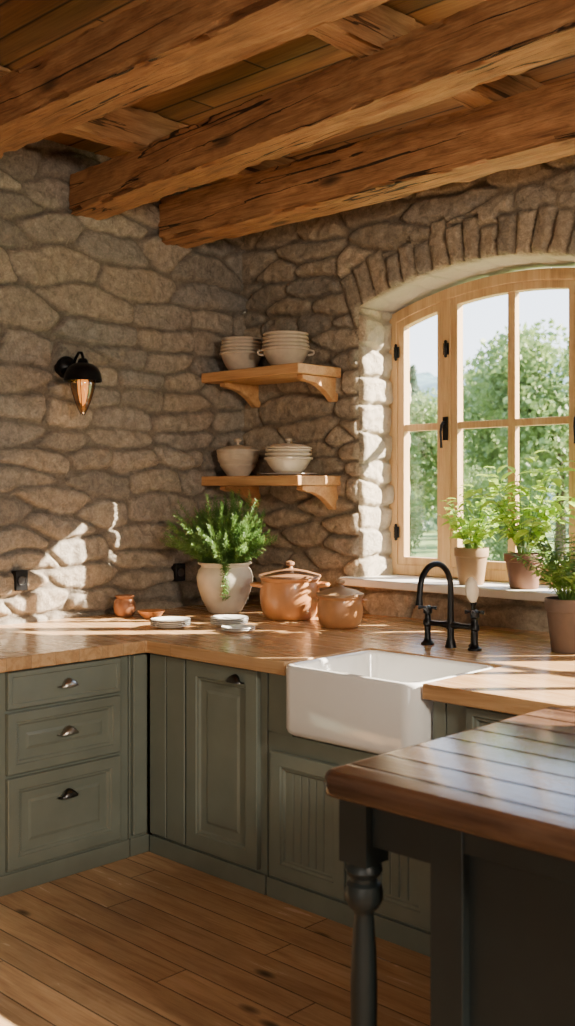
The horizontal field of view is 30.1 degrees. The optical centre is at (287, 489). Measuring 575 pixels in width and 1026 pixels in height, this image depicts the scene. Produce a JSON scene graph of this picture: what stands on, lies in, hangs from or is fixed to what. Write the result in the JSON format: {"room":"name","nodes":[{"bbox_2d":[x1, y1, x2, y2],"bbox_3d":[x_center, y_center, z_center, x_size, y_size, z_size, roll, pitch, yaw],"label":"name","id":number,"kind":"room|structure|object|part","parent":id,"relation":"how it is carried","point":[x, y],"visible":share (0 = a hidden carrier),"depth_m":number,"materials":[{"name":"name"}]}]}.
{"room":"rustic kitchen","nodes":[
{"label":"rustic kitchen","id":0,"kind":"room"},
{"bbox_2d":[0,139,247,781],"bbox_3d":[-1.686,-0.080,4.665,0.067,3.290,4.260,0,0,44],"label":"wall","id":1,"kind":"structure","parent":0,"point":[87,501],"depth_m":5.43,"materials":[{"name":"brown stone"}]},
{"bbox_2d":[11,570,27,590],"bbox_3d":[-1.273,0.430,5.084,0.047,0.096,0.066,0,0,44],"label":"wall socket","id":2,"kind":"object","parent":1,"relation":"attached to","point":[20,576],"visible":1,"depth_m":5.07,"materials":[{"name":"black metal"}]},
{"bbox_2d":[54,351,102,414],"bbox_3d":[-1.014,-0.518,5.191,0.256,0.312,0.188,0,0,44],"label":"wall sconce","id":3,"kind":"object","parent":1,"relation":"attached to","point":[82,372],"visible":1,"depth_m":5.15,"materials":[{"name":"black metal"}]},
{"bbox_3d":[-1.088,-0.605,5.262,0.050,0.108,0.108,0,0,44],"label":"wall plate","id":4,"kind":"part","parent":3,"relation":"part of","materials":[{"name":"black metal"}]},
{"bbox_3d":[-1.034,-0.636,5.210,0.140,0.078,0.016,0,0,44],"label":"arm","id":5,"kind":"part","parent":3,"relation":"part of","materials":[{"name":"black metal"}]},
{"bbox_3d":[-0.989,-0.580,5.167,0.188,0.110,0.188,0,0,44],"label":"lamp shade","id":6,"kind":"part","parent":3,"relation":"part of","materials":[{"name":"black metal"}]},
{"bbox_2d":[171,563,184,581],"bbox_3d":[-0.590,0.445,5.790,0.047,0.096,0.066,0,0,44],"label":"wall socket","id":7,"kind":"object","parent":1,"relation":"attached to","point":[178,569],"visible":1,"depth_m":5.77,"materials":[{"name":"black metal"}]},
{"bbox_2d":[0,0,388,158],"bbox_3d":[0.569,-1.461,2.560,6.150,0.210,0.236,0,0,44],"label":"ceiling beam","id":8,"kind":"structure","parent":1,"relation":"attached to","point":[152,47],"depth_m":3.48,"materials":[{"name":"brown wood"}]},
{"bbox_2d":[69,0,574,219],"bbox_3d":[1.042,-1.460,3.060,0.202,0.206,6.150,0,0,-42],"label":"ceiling beam","id":9,"kind":"structure","parent":1,"relation":"attached to","point":[487,41],"depth_m":3.90,"materials":[{"name":"brown wood"}]},
{"bbox_2d":[158,78,574,248],"bbox_3d":[1.595,-1.430,3.620,6.150,0.247,0.218,0,0,44],"label":"ceiling beam","id":10,"kind":"structure","parent":1,"relation":"attached to","point":[521,130],"depth_m":4.65,"materials":[{"name":"brown wood"}]},
{"bbox_2d":[0,782,429,1025],"bbox_3d":[-0.218,1.595,1.740,6.600,0.100,7.100,0,0,44],"label":"floor","id":11,"kind":"structure","parent":0,"point":[148,938],"depth_m":3.52,"materials":[{"name":"brown wood"}]},
{"bbox_2d":[0,655,129,896],"bbox_3d":[-1.156,1.117,4.542,0.854,0.856,0.620,0,0,44],"label":"base cabinet","id":12,"kind":"object","parent":11,"relation":"on","point":[64,727],"visible":0.98,"depth_m":4.25,"materials":[{"name":"green paint"}]},
{"bbox_3d":[-0.886,1.280,4.267,0.022,0.350,0.530,0,0,44],"label":"drawer","id":13,"kind":"part","parent":12,"relation":"part of","materials":[{"name":"green paint"}]},
{"bbox_3d":[-0.886,0.973,4.267,0.022,0.235,0.530,0,0,44],"label":"drawer","id":14,"kind":"part","parent":12,"relation":"part of","materials":[{"name":"green paint"}]},
{"bbox_3d":[-0.886,0.769,4.267,0.022,0.142,0.530,0,0,44],"label":"drawer","id":15,"kind":"part","parent":12,"relation":"part of","materials":[{"name":"green paint"}]},
{"bbox_3d":[-0.864,1.205,4.252,0.030,0.034,0.094,0,0,44],"label":"handle","id":16,"kind":"part","parent":12,"relation":"part of","materials":[{"name":"black metal"}]},
{"bbox_3d":[-0.864,0.955,4.252,0.030,0.034,0.094,0,0,44],"label":"handle","id":17,"kind":"part","parent":12,"relation":"part of","materials":[{"name":"silver metal"}]},
{"bbox_3d":[-0.864,0.765,4.252,0.030,0.034,0.094,0,0,44],"label":"handle","id":18,"kind":"part","parent":12,"relation":"part of","materials":[{"name":"silver metal"}]},
{"bbox_2d":[128,653,149,856],"bbox_3d":[-0.912,1.117,4.816,0.823,0.856,0.104,0,0,44],"label":"base cabinet","id":19,"kind":"object","parent":11,"relation":"on","point":[138,835],"visible":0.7,"depth_m":4.52,"materials":[{"name":"green paint"}]},
{"bbox_3d":[-0.630,1.077,4.532,0.022,0.757,0.072,0,0,44],"label":"panel","id":20,"kind":"part","parent":19,"relation":"part of","materials":[{"name":"green paint"}]},
{"bbox_2d":[150,653,268,894],"bbox_3d":[0.070,1.117,4.737,0.700,0.856,1.254,0,0,44],"label":"base cabinet","id":21,"kind":"object","parent":11,"relation":"on","point":[209,758],"visible":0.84,"depth_m":4.29,"materials":[{"name":"green paint"}]},
{"bbox_3d":[-0.540,1.075,4.514,0.106,0.760,0.022,0,0,44],"label":"panel","id":22,"kind":"part","parent":21,"relation":"part of","materials":[{"name":"green paint"}]},
{"bbox_3d":[-0.457,1.075,4.433,0.114,0.760,0.022,0,0,44],"label":"panel","id":23,"kind":"part","parent":21,"relation":"part of","materials":[{"name":"green paint"}]},
{"bbox_3d":[-0.260,1.075,4.242,0.415,0.760,0.022,0,0,44],"label":"door","id":24,"kind":"part","parent":21,"relation":"part of","materials":[{"name":"green paint"}]},
{"bbox_3d":[-0.212,0.734,4.159,0.094,0.034,0.030,0,0,44],"label":"handle","id":25,"kind":"part","parent":21,"relation":"part of","materials":[{"name":"black metal"}]},
{"bbox_2d":[267,673,446,956],"bbox_3d":[0.632,1.117,4.214,0.824,0.856,1.223,0,0,44],"label":"base cabinet","id":26,"kind":"object","parent":11,"relation":"on","point":[306,872],"visible":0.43,"depth_m":3.89,"materials":[{"name":"green paint"}]},
{"bbox_2d":[0,601,574,714],"bbox_3d":[0.003,0.661,3.823,3.620,0.052,3.000,0,0,44],"label":"countertop","id":27,"kind":"structure","parent":26,"relation":"on","point":[526,676],"depth_m":4.34,"materials":[{"name":"brown wood"}]},
{"bbox_2d":[113,594,135,616],"bbox_3d":[-0.817,0.581,5.362,0.112,0.107,0.112,0,0,44],"label":"spice jar","id":28,"kind":"object","parent":27,"relation":"on","point":[124,604],"visible":1,"depth_m":5.32,"materials":[{"name":"orange ceramic"}]},
{"bbox_2d":[138,609,164,618],"bbox_3d":[-0.674,0.616,5.294,0.136,0.038,0.136,0,0,44],"label":"shallow bowl","id":29,"kind":"object","parent":27,"relation":"on","point":[145,613],"visible":0.85,"depth_m":5.26,"materials":[{"name":"ceramic"}]},
{"bbox_2d":[150,624,190,628],"bbox_3d":[-0.543,0.628,4.949,0.188,0.013,0.188,0,0,44],"label":"plate","id":30,"kind":"object","parent":27,"relation":"on","point":[150,624],"visible":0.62,"depth_m":4.89,"materials":[{"name":"white ceramic"}]},
{"bbox_2d":[150,622,190,626],"bbox_3d":[-0.541,0.620,4.950,0.188,0.013,0.188,0,0,44],"label":"plate","id":31,"kind":"object","parent":30,"relation":"on","point":[150,622],"visible":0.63,"depth_m":4.89,"materials":[{"name":"white ceramic"}]},
{"bbox_2d":[150,620,190,624],"bbox_3d":[-0.542,0.611,4.950,0.188,0.013,0.188,0,0,44],"label":"plate","id":32,"kind":"object","parent":31,"relation":"on","point":[150,620],"visible":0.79,"depth_m":4.89,"materials":[{"name":"white ceramic"}]},
{"bbox_2d":[150,616,190,622],"bbox_3d":[-0.541,0.603,4.950,0.188,0.013,0.188,0,0,44],"label":"plate","id":33,"kind":"object","parent":32,"relation":"on","point":[168,619],"visible":1,"depth_m":4.98,"materials":[{"name":"white ceramic"}]},
{"bbox_2d":[159,489,277,613],"bbox_3d":[-0.375,0.314,5.476,0.696,0.642,0.452,0,0,44],"label":"potted herb","id":34,"kind":"object","parent":27,"relation":"on","point":[221,545],"visible":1,"depth_m":5.43,"materials":[{"name":"plant"}]},
{"bbox_2d":[196,561,252,613],"bbox_3d":[-0.325,0.503,5.533,0.294,0.262,0.294,0,0,44],"label":"pot","id":35,"kind":"object","parent":34,"relation":"attached to","point":[224,587],"depth_m":5.42,"materials":[{"name":"beige ceramic"}]},
{"bbox_2d":[210,622,247,625],"bbox_3d":[-0.274,0.628,5.024,0.180,0.013,0.180,0,0,44],"label":"plate","id":36,"kind":"object","parent":27,"relation":"on","point":[210,622],"visible":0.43,"depth_m":5.00,"materials":[{"name":"white ceramic"}]},
{"bbox_2d":[210,620,247,624],"bbox_3d":[-0.274,0.620,5.023,0.180,0.013,0.180,0,0,44],"label":"plate","id":37,"kind":"object","parent":36,"relation":"on","point":[210,620],"visible":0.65,"depth_m":4.97,"materials":[{"name":"white ceramic"}]},
{"bbox_2d":[210,618,247,622],"bbox_3d":[-0.274,0.611,5.024,0.180,0.013,0.180,0,0,44],"label":"plate","id":38,"kind":"object","parent":37,"relation":"on","point":[210,618],"visible":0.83,"depth_m":4.97,"materials":[{"name":"white ceramic"}]},
{"bbox_2d":[210,615,247,620],"bbox_3d":[-0.275,0.603,5.024,0.180,0.013,0.180,0,0,44],"label":"plate","id":39,"kind":"object","parent":38,"relation":"on","point":[217,617],"visible":1,"depth_m":5.04,"materials":[{"name":"white ceramic"}]},
{"bbox_2d":[221,628,255,632],"bbox_3d":[-0.221,0.628,4.807,0.156,0.013,0.156,0,0,44],"label":"plate","id":40,"kind":"object","parent":27,"relation":"on","point":[237,631],"visible":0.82,"depth_m":4.75,"materials":[{"name":"white ceramic"}]},
{"bbox_2d":[221,624,255,629],"bbox_3d":[-0.221,0.620,4.807,0.156,0.013,0.156,0,0,44],"label":"plate","id":41,"kind":"object","parent":40,"relation":"on","point":[231,626],"visible":1,"depth_m":4.83,"materials":[{"name":"white ceramic"}]},
{"bbox_2d":[250,561,329,620],"bbox_3d":[0.012,0.491,5.284,0.344,0.286,0.309,0,0,-40],"label":"pot","id":42,"kind":"object","parent":27,"relation":"on","point":[286,594],"visible":0.98,"depth_m":5.17,"materials":[{"name":"ceramic"}]},
{"bbox_3d":[-0.153,0.468,5.284,0.069,0.023,0.121,0,0,0],"label":"handle","id":43,"kind":"part","parent":42,"relation":"part of","materials":[{"name":"ceramic"}]},
{"bbox_3d":[0.012,0.532,5.284,0.297,0.205,0.297,0,0,0],"label":"pot","id":44,"kind":"part","parent":42,"relation":"part of","materials":[{"name":"ceramic"}]},
{"bbox_3d":[0.012,0.392,5.284,0.309,0.086,0.309,0,0,0],"label":"lid","id":45,"kind":"part","parent":42,"relation":"part of","materials":[{"name":"brown ceramic"}]},
{"bbox_3d":[0.176,0.468,5.283,0.069,0.023,0.121,0,0,0],"label":"handle","id":46,"kind":"part","parent":42,"relation":"part of","materials":[{"name":"ceramic"}]},
{"bbox_2d":[312,579,366,628],"bbox_3d":[0.243,0.523,4.955,0.222,0.222,0.222,0,0,-35],"label":"pot","id":47,"kind":"object","parent":27,"relation":"on","point":[338,607],"visible":1,"depth_m":4.87,"materials":[{"name":"orange ceramic"}]},
{"bbox_3d":[0.243,0.562,4.955,0.214,0.145,0.214,0,0,0],"label":"pot","id":48,"kind":"part","parent":47,"relation":"part of","materials":[{"name":"orange ceramic"}]},
{"bbox_3d":[0.243,0.454,4.955,0.222,0.082,0.222,0,0,0],"label":"lid","id":49,"kind":"part","parent":47,"relation":"part of","materials":[{"name":"brown ceramic"}]},
{"bbox_2d":[286,650,493,754],"bbox_3d":[0.374,0.767,3.893,0.618,0.259,0.524,0,0,44],"label":"farmhouse sink","id":50,"kind":"object","parent":27,"relation":"in","point":[371,701],"visible":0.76,"depth_m":3.74,"materials":[{"name":"white ceramic"}]},
{"bbox_2d":[415,561,484,650],"bbox_3d":[0.616,0.458,4.307,0.294,0.354,0.265,0,0,-12],"label":"bridge faucet","id":51,"kind":"object","parent":27,"relation":"on","point":[471,586],"visible":1,"depth_m":4.28,"materials":[{"name":"black metal"}]},
{"bbox_3d":[0.576,0.555,4.396,0.056,0.160,0.056,0,0,44],"label":"post","id":52,"kind":"part","parent":51,"relation":"part of","materials":[{"name":"black metal"}]},
{"bbox_3d":[0.576,0.485,4.396,0.065,0.016,0.065,0,0,-26],"label":"handle","id":53,"kind":"part","parent":51,"relation":"part of","materials":[{"name":"black metal"}]},
{"bbox_3d":[0.587,0.421,4.242,0.040,0.279,0.246,0,0,44],"label":"spout","id":54,"kind":"part","parent":51,"relation":"part of","materials":[{"name":"black metal"}]},
{"bbox_3d":[0.740,0.400,4.292,0.056,0.102,0.056,0,12,44],"label":"sprayer handle","id":55,"kind":"part","parent":51,"relation":"part of","materials":[{"name":"beige ceramic"}]},
{"bbox_3d":[0.741,0.555,4.236,0.056,0.160,0.056,0,0,44],"label":"post","id":56,"kind":"part","parent":51,"relation":"part of","materials":[{"name":"black metal"}]},
{"bbox_3d":[0.741,0.485,4.236,0.065,0.016,0.065,0,0,-26],"label":"handle","id":57,"kind":"part","parent":51,"relation":"part of","materials":[{"name":"black metal"}]},
{"bbox_2d":[505,519,574,653],"bbox_3d":[1.130,0.375,4.200,0.504,0.520,0.495,0,0,-13],"label":"potted fern","id":58,"kind":"object","parent":27,"relation":"on","point":[560,609],"visible":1,"depth_m":4.14,"materials":[{"name":"green plant"}]},
{"bbox_2d":[544,596,574,653],"bbox_3d":[1.097,0.529,4.198,0.171,0.210,0.171,0,0,44],"label":"pot","id":59,"kind":"object","parent":58,"relation":"attached to","point":[560,610],"depth_m":4.14,"materials":[{"name":"ceramic"}]},
{"bbox_3d":[0.075,1.220,3.918,0.370,0.470,0.022,0,0,44],"label":"door","id":60,"kind":"part","parent":26,"relation":"part of","materials":[{"name":"green paint"}]},
{"bbox_3d":[0.349,1.220,3.653,0.377,0.470,0.022,0,0,44],"label":"door","id":61,"kind":"part","parent":26,"relation":"part of","materials":[{"name":"green paint"}]},
{"bbox_2d":[325,707,574,1025],"bbox_3d":[0.966,1.089,2.257,1.518,0.912,1.010,0,0,44],"label":"kitchen island","id":62,"kind":"object","parent":11,"relation":"on","point":[490,808],"visible":1,"depth_m":2.23,"materials":[{"name":"brown wood"}]},
{"bbox_3d":[0.174,1.119,2.440,0.088,0.851,0.088,0,0,44],"label":"leg","id":63,"kind":"part","parent":62,"relation":"part of","materials":[{"name":"green paint"}]},
{"bbox_2d":[447,703,518,735],"bbox_3d":[1.362,1.117,3.508,1.200,0.856,1.223,0,0,44],"label":"base cabinet","id":64,"kind":"object","parent":11,"relation":"on","point":[459,718],"visible":0.03,"depth_m":3.42,"materials":[{"name":"green paint"}]},
{"bbox_3d":[0.746,0.770,3.268,0.470,0.150,0.022,0,0,44],"label":"drawer","id":65,"kind":"part","parent":64,"relation":"part of","materials":[{"name":"green paint"}]},
{"bbox_2d":[0,0,574,183],"bbox_3d":[-0.218,-1.755,1.740,6.600,0.100,7.100,0,0,44],"label":"ceiling","id":66,"kind":"structure","parent":0,"point":[29,29],"depth_m":4.27,"materials":[{"name":"brown wood"}]},
{"bbox_2d":[0,66,294,179],"bbox_3d":[-1.548,-1.617,3.933,0.134,0.178,4.900,0,0,44],"label":"joist","id":67,"kind":"object","parent":66,"relation":"attached to","point":[129,129],"visible":0.23,"depth_m":4.75,"materials":[{"name":"brown wood"}]},
{"bbox_2d":[307,4,542,109],"bbox_3d":[-0.513,-1.618,2.931,0.135,0.180,4.900,0,0,44],"label":"joist","id":68,"kind":"object","parent":66,"relation":"attached to","point":[361,34],"visible":0.32,"depth_m":3.74,"materials":[{"name":"brown wood"}]},
{"bbox_2d":[240,155,574,631],"bbox_3d":[2.084,-0.080,4.125,6.310,3.290,0.499,0,0,44],"label":"wall","id":69,"kind":"structure","parent":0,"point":[339,279],"depth_m":5.59,"materials":[{"name":"brown stone"}]},
{"bbox_2d":[201,362,340,407],"bbox_3d":[-0.096,-0.556,5.774,0.738,0.178,0.335,0,0,44],"label":"wall shelf","id":70,"kind":"object","parent":69,"relation":"attached to","point":[245,382],"visible":1,"depth_m":5.63,"materials":[{"name":"brown wood"}]},
{"bbox_2d":[219,350,263,369],"bbox_3d":[-0.255,-0.702,5.917,0.246,0.111,0.246,0,0,44],"label":"bowl","id":71,"kind":"object","parent":70,"relation":"on","point":[237,359],"visible":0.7,"depth_m":5.83,"materials":[{"name":"beige ceramic"}]},
{"bbox_2d":[220,347,260,351],"bbox_3d":[-0.255,-0.723,5.918,0.236,0.106,0.236,0,0,44],"label":"bowl","id":72,"kind":"object","parent":71,"relation":"in","point":[230,348],"visible":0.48,"depth_m":5.82,"materials":[{"name":"beige ceramic"}]},
{"bbox_2d":[220,343,261,348],"bbox_3d":[-0.255,-0.743,5.918,0.232,0.106,0.232,0,0,44],"label":"bowl","id":73,"kind":"object","parent":72,"relation":"in","point":[240,344],"visible":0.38,"depth_m":5.83,"materials":[{"name":"beige ceramic"}]},
{"bbox_2d":[221,340,261,344],"bbox_3d":[-0.254,-0.763,5.917,0.228,0.106,0.228,0,0,44],"label":"bowl","id":74,"kind":"object","parent":73,"relation":"in","point":[228,341],"visible":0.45,"depth_m":5.82,"materials":[{"name":"beige ceramic"}]},
{"bbox_2d":[221,336,261,341],"bbox_3d":[-0.255,-0.783,5.918,0.224,0.106,0.224,0,0,44],"label":"bowl","id":75,"kind":"object","parent":74,"relation":"in","point":[232,337],"visible":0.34,"depth_m":5.82,"materials":[{"name":"beige ceramic"}]},
{"bbox_2d":[257,346,314,364],"bbox_3d":[-0.009,-0.698,5.694,0.264,0.104,0.264,0,0,44],"label":"bowl","id":76,"kind":"object","parent":70,"relation":"on","point":[276,355],"visible":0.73,"depth_m":5.61,"materials":[{"name":"beige ceramic"}]},
{"bbox_2d":[262,342,309,347],"bbox_3d":[-0.009,-0.720,5.694,0.254,0.098,0.254,0,0,44],"label":"bowl","id":77,"kind":"object","parent":76,"relation":"in","point":[280,343],"visible":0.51,"depth_m":5.59,"materials":[{"name":"beige ceramic"}]},
{"bbox_2d":[262,338,308,344],"bbox_3d":[-0.009,-0.741,5.694,0.250,0.098,0.250,0,0,44],"label":"bowl","id":78,"kind":"object","parent":77,"relation":"in","point":[282,339],"visible":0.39,"depth_m":5.59,"materials":[{"name":"beige ceramic"}]},
{"bbox_2d":[263,334,308,340],"bbox_3d":[-0.010,-0.762,5.694,0.246,0.098,0.246,0,0,44],"label":"bowl","id":79,"kind":"object","parent":78,"relation":"in","point":[283,335],"visible":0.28,"depth_m":5.59,"materials":[{"name":"beige ceramic"}]},
{"bbox_2d":[263,330,308,336],"bbox_3d":[-0.009,-0.783,5.694,0.242,0.098,0.242,0,0,44],"label":"bowl","id":80,"kind":"object","parent":79,"relation":"in","point":[285,331],"visible":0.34,"depth_m":5.59,"materials":[{"name":"beige ceramic"}]},
{"bbox_2d":[201,475,340,509],"bbox_3d":[-0.096,0.014,5.774,0.738,0.178,0.335,0,0,44],"label":"wall shelf","id":81,"kind":"object","parent":69,"relation":"attached to","point":[324,488],"visible":0.92,"depth_m":5.61,"materials":[{"name":"brown wood"}]},
{"bbox_2d":[216,438,259,475],"bbox_3d":[-0.274,-0.182,5.923,0.242,0.213,0.242,0,0,44],"label":"lidded bowl","id":82,"kind":"object","parent":81,"relation":"on","point":[235,460],"visible":0.95,"depth_m":5.84,"materials":[{"name":"beige ceramic"}]},
{"bbox_3d":[-0.274,-0.248,5.923,0.240,0.082,0.240,0,0,44],"label":"lid","id":83,"kind":"part","parent":82,"relation":"part of","materials":[{"name":"beige ceramic"}]},
{"bbox_2d":[259,473,316,475],"bbox_3d":[0.005,-0.082,5.680,0.310,0.012,0.310,0,0,44],"label":"plate","id":84,"kind":"object","parent":81,"relation":"on","point":[270,474],"visible":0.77,"depth_m":5.57,"materials":[{"name":"white ceramic"}]},
{"bbox_2d":[264,457,312,472],"bbox_3d":[0.005,-0.128,5.680,0.260,0.091,0.260,0,0,44],"label":"bowl","id":85,"kind":"object","parent":84,"relation":"on","point":[277,464],"visible":0.82,"depth_m":5.59,"materials":[{"name":"beige ceramic"}]},
{"bbox_2d":[265,453,311,456],"bbox_3d":[0.005,-0.151,5.680,0.250,0.086,0.250,0,0,44],"label":"bowl","id":86,"kind":"object","parent":85,"relation":"in","point":[266,454],"visible":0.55,"depth_m":5.58,"materials":[{"name":"beige ceramic"}]},
{"bbox_2d":[265,448,311,452],"bbox_3d":[0.005,-0.173,5.680,0.246,0.086,0.246,0,0,44],"label":"bowl","id":87,"kind":"object","parent":86,"relation":"in","point":[278,450],"visible":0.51,"depth_m":5.58,"materials":[{"name":"beige ceramic"}]},
{"bbox_2d":[265,438,311,448],"bbox_3d":[0.005,-0.248,5.680,0.252,0.059,0.252,0,0,44],"label":"lid","id":88,"kind":"object","parent":87,"relation":"on","point":[288,444],"visible":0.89,"depth_m":5.59,"materials":[{"name":"beige ceramic"}]},
{"bbox_2d":[438,487,509,584],"bbox_3d":[0.898,0.219,5.088,0.341,0.466,0.426,0,0,11],"label":"potted plant","id":89,"kind":"object","parent":69,"relation":"on","point":[470,561],"visible":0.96,"depth_m":5.07,"materials":[{"name":"green plant"}]},
{"bbox_3d":[0.881,0.364,5.124,0.167,0.175,0.167,0,0,44],"label":"pot","id":90,"kind":"part","parent":89,"relation":"part of","materials":[{"name":"beige ceramic"}]},
{"bbox_2d":[389,268,574,584],"bbox_3d":[1.101,-0.307,5.244,1.506,1.515,0.152,0,0,44],"label":"window","id":91,"kind":"structure","parent":69,"relation":"attached to","point":[447,304],"depth_m":5.48,"materials":[{"name":"brown wood"}]},
{"bbox_3d":[0.716,-0.289,5.637,0.302,1.374,0.053,0,0,44],"label":"sash","id":92,"kind":"part","parent":91,"relation":"part of","materials":[{"name":"brown wood"}]},
{"bbox_3d":[1.111,-0.307,5.254,0.714,1.411,0.053,0,0,44],"label":"sash","id":93,"kind":"part","parent":91,"relation":"part of","materials":[{"name":"brown wood"}]},
{"bbox_2d":[461,450,574,588],"bbox_3d":[1.053,0.135,4.837,0.586,0.635,0.466,0,0,44],"label":"potted plant","id":94,"kind":"object","parent":69,"relation":"on","point":[519,577],"visible":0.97,"depth_m":4.86,"materials":[{"name":"green plant"}]},
{"bbox_3d":[1.089,0.372,4.923,0.184,0.160,0.184,0,0,44],"label":"pot","id":95,"kind":"part","parent":94,"relation":"part of","materials":[{"name":"brown ceramic"}]},
{"label":"outside","id":96,"kind":"structure","parent":0,"visible":0},
{"bbox_2d":[415,354,568,500],"bbox_3d":[63.550,-18.567,215.812,320.000,41.025,90.000,0,0,44],"label":"hill","id":97,"kind":"structure","parent":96,"point":[425,380],"depth_m":259.76,"materials":[{"name":"white"}]},
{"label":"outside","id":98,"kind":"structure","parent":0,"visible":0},
{"bbox_2d":[410,504,568,564],"bbox_3d":[85.510,1.945,202.553,450.000,0.001,398.500,0,0,44],"label":"meadow","id":99,"kind":"structure","parent":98,"point":[427,547],"depth_m":38.88,"materials":[{"name":"green plant"}]},
{"bbox_2d":[410,432,425,543],"bbox_3d":[2.778,-0.056,31.338,2.569,4.009,2.807,0,0,15],"label":"leafy tree","id":100,"kind":"object","parent":99,"relation":"on","point":[413,475],"visible":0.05,"depth_m":30.83,"materials":[{"name":"green plant"}]},
{"bbox_2d":[410,488,426,556],"bbox_3d":[2.248,0.853,22.929,1.401,2.187,1.531,0,0,34],"label":"leafy tree","id":101,"kind":"object","parent":99,"relation":"on","point":[413,520],"visible":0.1,"depth_m":22.74,"materials":[{"name":"green plant"}]},
{"bbox_2d":[410,364,436,532],"bbox_3d":[5.761,-1.932,49.697,4.414,7.953,4.474,0,0,-8],"label":"conifer tree","id":102,"kind":"object","parent":99,"relation":"on","point":[431,524],"visible":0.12,"depth_m":49.49,"materials":[{"name":"green plant"}]},
{"bbox_2d":[410,387,488,523],"bbox_3d":[6.021,-1.087,41.713,4.253,6.074,3.892,0,0,27],"label":"leafy tree","id":103,"kind":"object","parent":99,"relation":"on","point":[419,409],"visible":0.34,"depth_m":40.82,"materials":[{"name":"green plant"}]},
{"bbox_2d":[463,355,485,500],"bbox_3d":[13.665,-3.847,76.057,6.683,11.882,6.595,0,0,13],"label":"conifer tree","id":104,"kind":"object","parent":99,"relation":"on","point":[479,355],"visible":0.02,"depth_m":75.73,"materials":[{"name":"green plant"}]},
{"bbox_2d":[463,465,505,545],"bbox_3d":[5.926,0.581,33.488,1.751,2.733,1.914,0,0,-34],"label":"leafy tree","id":105,"kind":"object","parent":99,"relation":"on","point":[474,483],"visible":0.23,"depth_m":33.13,"materials":[{"name":"green plant"}]},
{"bbox_2d":[472,485,543,561],"bbox_3d":[4.584,0.914,22.253,1.446,2.065,1.323,0,0,-23],"label":"leafy tree","id":106,"kind":"object","parent":99,"relation":"on","point":[500,549],"visible":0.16,"depth_m":22.13,"materials":[{"name":"green plant"}]},
{"bbox_2d":[463,356,567,515],"bbox_3d":[7.694,-1.391,36.743,4.678,6.682,4.281,0,0,-7],"label":"leafy tree","id":107,"kind":"object","parent":99,"relation":"on","point":[490,453],"visible":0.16,"depth_m":36.12,"materials":[{"name":"green plant"}]},
{"bbox_2d":[468,318,568,558],"bbox_3d":[7.529,-1.542,29.950,4.891,6.985,4.476,0,0,44],"label":"leafy tree","id":108,"kind":"object","parent":99,"relation":"on","point":[537,388],"visible":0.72,"depth_m":29.37,"materials":[{"name":"green plant"}]},
{"bbox_2d":[563,340,568,370],"bbox_3d":[8.483,-1.239,22.813,4.087,6.378,4.466,0,0,-11],"label":"leafy tree","id":109,"kind":"object","parent":99,"relation":"on","point":[567,342],"visible":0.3,"depth_m":23.88,"materials":[{"name":"green plant"}]}
]}

